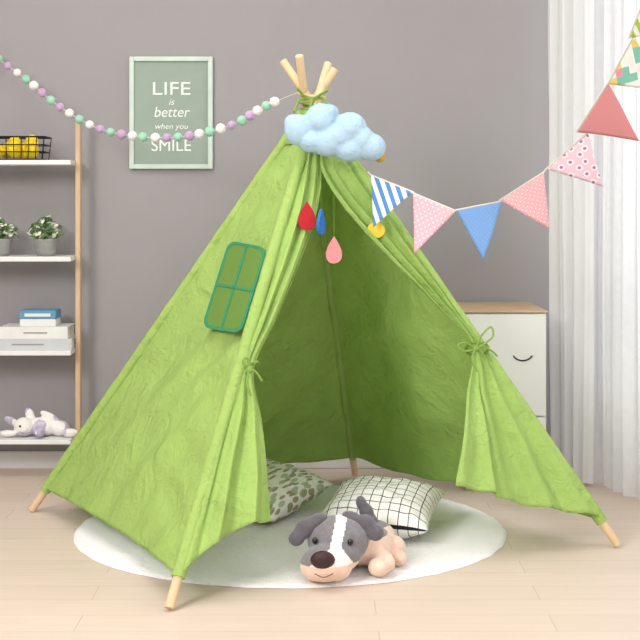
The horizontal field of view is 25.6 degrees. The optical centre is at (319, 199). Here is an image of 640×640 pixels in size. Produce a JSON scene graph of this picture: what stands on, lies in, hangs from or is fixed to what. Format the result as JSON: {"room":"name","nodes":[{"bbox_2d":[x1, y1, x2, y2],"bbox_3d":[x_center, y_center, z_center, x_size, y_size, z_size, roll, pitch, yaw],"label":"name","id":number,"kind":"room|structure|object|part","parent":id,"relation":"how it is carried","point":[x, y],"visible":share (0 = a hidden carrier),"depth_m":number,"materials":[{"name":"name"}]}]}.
{"room":"children's room","nodes":[
{"label":"children's room","id":0,"kind":"room"},
{"bbox_2d":[0,0,549,450],"bbox_3d":[-0.560,-0.320,5.200,4.080,2.600,0.100,0,0,0],"label":"wall","id":1,"kind":"structure","parent":0,"point":[456,92],"depth_m":5.15,"materials":[{"name":"paint"}]},
{"bbox_2d":[0,55,298,142],"bbox_3d":[-0.624,-0.395,4.723,1.531,0.408,0.124,0,0,37],"label":"garland","id":2,"kind":"object","parent":1,"relation":"attached to","point":[220,128],"visible":1,"depth_m":4.72,"materials":[{"name":"multicoloured fabric"}]},
{"bbox_2d":[129,56,212,168],"bbox_3d":[-0.543,-0.318,5.138,0.304,0.410,0.020,0,0,0],"label":"framed poster","id":3,"kind":"object","parent":1,"relation":"attached to","point":[171,95],"visible":0.91,"depth_m":5.14,"materials":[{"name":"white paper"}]},
{"bbox_3d":[-0.686,-0.318,5.138,0.017,0.410,0.020,0,0,0],"label":"frame","id":4,"kind":"part","parent":3,"relation":"part of","materials":[{"name":"white wood"}]},
{"bbox_3d":[-0.543,-0.515,5.138,0.270,0.017,0.020,0,0,0],"label":"frame","id":5,"kind":"part","parent":3,"relation":"part of","materials":[{"name":"white wood"}]},
{"bbox_3d":[-0.543,-0.122,5.138,0.270,0.017,0.020,0,0,0],"label":"frame","id":6,"kind":"part","parent":3,"relation":"part of","materials":[{"name":"white wood"}]},
{"bbox_3d":[-0.400,-0.318,5.138,0.017,0.410,0.020,0,0,0],"label":"frame","id":7,"kind":"part","parent":3,"relation":"part of","materials":[{"name":"white wood"}]},
{"bbox_2d":[0,451,384,468],"bbox_3d":[-0.560,0.949,5.143,3.880,0.062,0.014,0,0,0],"label":"baseboard","id":8,"kind":"structure","parent":1,"relation":"attached to","point":[8,459],"depth_m":5.14,"materials":[{"name":"white paint"}]},
{"bbox_2d":[0,469,639,639],"bbox_3d":[-0.560,1.030,2.325,4.080,0.100,5.850,0,0,0],"label":"floor","id":9,"kind":"structure","parent":0,"point":[556,574],"depth_m":3.51,"materials":[{"name":"laminate"}]},
{"bbox_2d":[0,121,81,443],"bbox_3d":[-1.312,0.345,5.020,0.917,1.270,0.200,0,0,0],"label":"wall shelf unit","id":10,"kind":"object","parent":9,"relation":"on","point":[16,439],"visible":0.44,"depth_m":5.01,"materials":[{"name":"white paint"}]},
{"bbox_2d":[0,217,18,255],"bbox_3d":[-1.141,0.129,5.021,0.137,0.140,0.126,0,0,0],"label":"potted plant","id":11,"kind":"object","parent":10,"relation":"on","point":[5,243],"visible":1,"depth_m":4.99,"materials":[{"name":"green plant"}]},
{"bbox_3d":[-1.141,0.168,5.020,0.090,0.062,0.090,0,0,0],"label":"pot","id":12,"kind":"part","parent":11,"relation":"part of","materials":[{"name":"grey ceramic"}]},
{"bbox_2d":[0,134,51,159],"bbox_3d":[-1.078,-0.187,5.015,0.221,0.093,0.134,0,0,0],"label":"wire basket","id":13,"kind":"object","parent":10,"relation":"on","point":[14,148],"visible":0.99,"depth_m":4.98,"materials":[{"name":"black metal"}]},
{"bbox_2d":[0,335,74,349],"bbox_3d":[-1.034,0.508,5.016,0.323,0.040,0.149,0,0,0],"label":"storage box","id":14,"kind":"object","parent":10,"relation":"on","point":[5,344],"visible":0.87,"depth_m":4.94,"materials":[{"name":"grey cardboard"}]},
{"bbox_2d":[0,323,74,338],"bbox_3d":[-1.006,0.467,5.016,0.239,0.042,0.149,0,0,0],"label":"storage box","id":15,"kind":"object","parent":14,"relation":"on","point":[10,330],"visible":0.96,"depth_m":4.94,"materials":[{"name":"white cardboard"}]},
{"bbox_2d":[19,308,60,325],"bbox_3d":[-0.995,0.418,5.009,0.129,0.056,0.104,0,0,0],"label":"books","id":16,"kind":"object","parent":15,"relation":"on","point":[28,316],"visible":1,"depth_m":4.96,"materials":[{"name":"blue paper"}]},
{"bbox_3d":[-0.995,0.405,5.010,0.129,0.030,0.102,0,0,0],"label":"lid","id":17,"kind":"part","parent":16,"relation":"part of","materials":[{"name":"blue cardboard"}]},
{"bbox_2d":[20,317,60,325],"bbox_3d":[-0.995,0.433,5.010,0.127,0.026,0.100,0,0,0],"label":"book","id":18,"kind":"object","parent":15,"relation":"on","point":[24,321],"depth_m":4.96,"materials":[{"name":"white paper"}]},
{"bbox_2d":[0,408,77,436],"bbox_3d":[-0.991,0.789,4.978,0.274,0.098,0.112,0,0,0],"label":"rabbit","id":19,"kind":"object","parent":10,"relation":"on","point":[48,423],"visible":1,"depth_m":4.97},
{"bbox_2d":[27,215,64,255],"bbox_3d":[-0.977,0.127,5.015,0.133,0.144,0.116,0,0,0],"label":"potted plant","id":20,"kind":"object","parent":10,"relation":"on","point":[44,245],"visible":1,"depth_m":4.99,"materials":[{"name":"green plant"}]},
{"bbox_3d":[-0.977,0.168,5.020,0.090,0.062,0.090,0,0,0],"label":"pot","id":21,"kind":"part","parent":20,"relation":"part of","materials":[{"name":"grey ceramic"}]},
{"bbox_3d":[-0.862,0.345,5.027,0.017,1.270,0.035,0,0,0],"label":"post","id":22,"kind":"part","parent":10,"relation":"part of","materials":[{"name":"brown wood"}]},
{"bbox_2d":[73,485,506,588],"bbox_3d":[-0.086,0.972,4.184,1.274,0.015,1.273,0,0,0],"label":"round rug","id":23,"kind":"object","parent":9,"relation":"on","point":[254,555],"visible":0.39,"depth_m":3.88,"materials":[{"name":"white fabric"}]},
{"bbox_2d":[266,458,332,521],"bbox_3d":[-0.184,0.887,4.330,0.334,0.155,0.326,0,0,32],"label":"cushion","id":24,"kind":"object","parent":23,"relation":"on","point":[290,487],"visible":0.42,"depth_m":4.27,"materials":[{"name":"fabric"}]},
{"bbox_2d":[289,496,406,581],"bbox_3d":[0.095,0.883,3.681,0.232,0.163,0.415,0,0,38],"label":"plush dog","id":25,"kind":"object","parent":23,"relation":"on","point":[337,544],"visible":1,"depth_m":3.59},
{"bbox_2d":[322,476,445,538],"bbox_3d":[0.180,0.892,4.090,0.326,0.146,0.322,0,0,14],"label":"cushion","id":26,"kind":"object","parent":23,"relation":"on","point":[408,506],"visible":0.77,"depth_m":4.00,"materials":[{"name":"fabric"}]},
{"bbox_2d":[29,54,620,609],"bbox_3d":[-0.043,0.275,4.215,1.369,1.408,1.268,0,0,-27],"label":"tent","id":27,"kind":"object","parent":9,"relation":"on","point":[268,347],"visible":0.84,"depth_m":4.12,"materials":[{"name":"green fabric"}]},
{"bbox_3d":[-0.243,0.241,3.949,0.125,0.236,0.354,0,0,-26],"label":"window panel","id":28,"kind":"part","parent":27,"relation":"part of","materials":[{"name":"green fabric"}]},
{"bbox_3d":[-0.234,0.333,4.441,1.118,1.149,0.560,0,0,-29],"label":"panel","id":29,"kind":"part","parent":27,"relation":"part of","materials":[{"name":"green fabric"}]},
{"bbox_2d":[284,103,385,263],"bbox_3d":[0.047,-0.049,3.978,0.291,0.452,0.126,0,0,-8],"label":"mobile","id":30,"kind":"object","parent":27,"relation":"attached to","point":[322,130],"visible":1,"depth_m":3.95,"materials":[{"name":"blue fabric"}]},
{"bbox_2d":[284,103,385,161],"bbox_3d":[0.043,-0.191,3.990,0.287,0.166,0.098,0,0,0],"label":"cloud decoration","id":31,"kind":"object","parent":30,"relation":"on","point":[347,137],"depth_m":3.96,"materials":[{"name":"blue fabric"}]},
{"bbox_3d":[0.233,0.336,4.315,0.543,1.148,1.192,0,0,-35],"label":"panel","id":32,"kind":"part","parent":27,"relation":"part of","materials":[{"name":"green fabric"}]},
{"bbox_2d":[457,302,547,489],"bbox_3d":[0.619,0.676,4.925,0.292,0.608,0.410,0,0,0],"label":"base cabinet","id":33,"kind":"object","parent":9,"relation":"on","point":[518,341],"visible":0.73,"depth_m":4.72,"materials":[{"name":"white paint"}]},
{"bbox_3d":[0.619,0.554,4.732,0.280,0.343,0.016,0,0,0],"label":"drawer","id":34,"kind":"part","parent":33,"relation":"part of","materials":[{"name":"white paint"}]},
{"bbox_3d":[0.680,0.531,4.723,0.068,0.020,0.005,0,0,0],"label":"smile pull","id":35,"kind":"part","parent":33,"relation":"part of","materials":[{"name":"black metal"}]},
{"bbox_3d":[0.619,0.838,4.732,0.280,0.216,0.016,0,0,0],"label":"drawer","id":36,"kind":"part","parent":33,"relation":"part of","materials":[{"name":"white paint"}]},
{"bbox_3d":[-0.560,-1.670,2.325,4.080,0.100,5.850,0,0,0],"label":"ceiling","id":37,"kind":"structure","parent":0,"visible":0},
{"bbox_2d":[367,7,639,259],"bbox_3d":[0.608,-0.726,3.602,0.316,1.784,1.243,0,0,-33],"label":"garland","id":38,"kind":"object","parent":37,"relation":"hanging from","point":[606,117],"visible":1,"depth_m":3.80,"materials":[{"name":"fabric"}]},
{"bbox_2d":[548,0,593,483],"bbox_3d":[0.859,-0.326,4.893,0.045,2.587,0.245,0,0,-32],"label":"curtain","id":39,"kind":"object","parent":37,"relation":"hanging from","point":[570,22],"visible":0.91,"depth_m":4.87,"materials":[{"name":"white fabric"}]},
{"bbox_2d":[594,0,639,499],"bbox_3d":[1.101,-0.326,4.061,0.131,2.587,1.832,0,0,-10],"label":"sheer curtain","id":40,"kind":"object","parent":37,"relation":"hanging from","point":[617,203],"visible":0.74,"depth_m":4.67,"materials":[{"name":"white fabric"}]}
]}

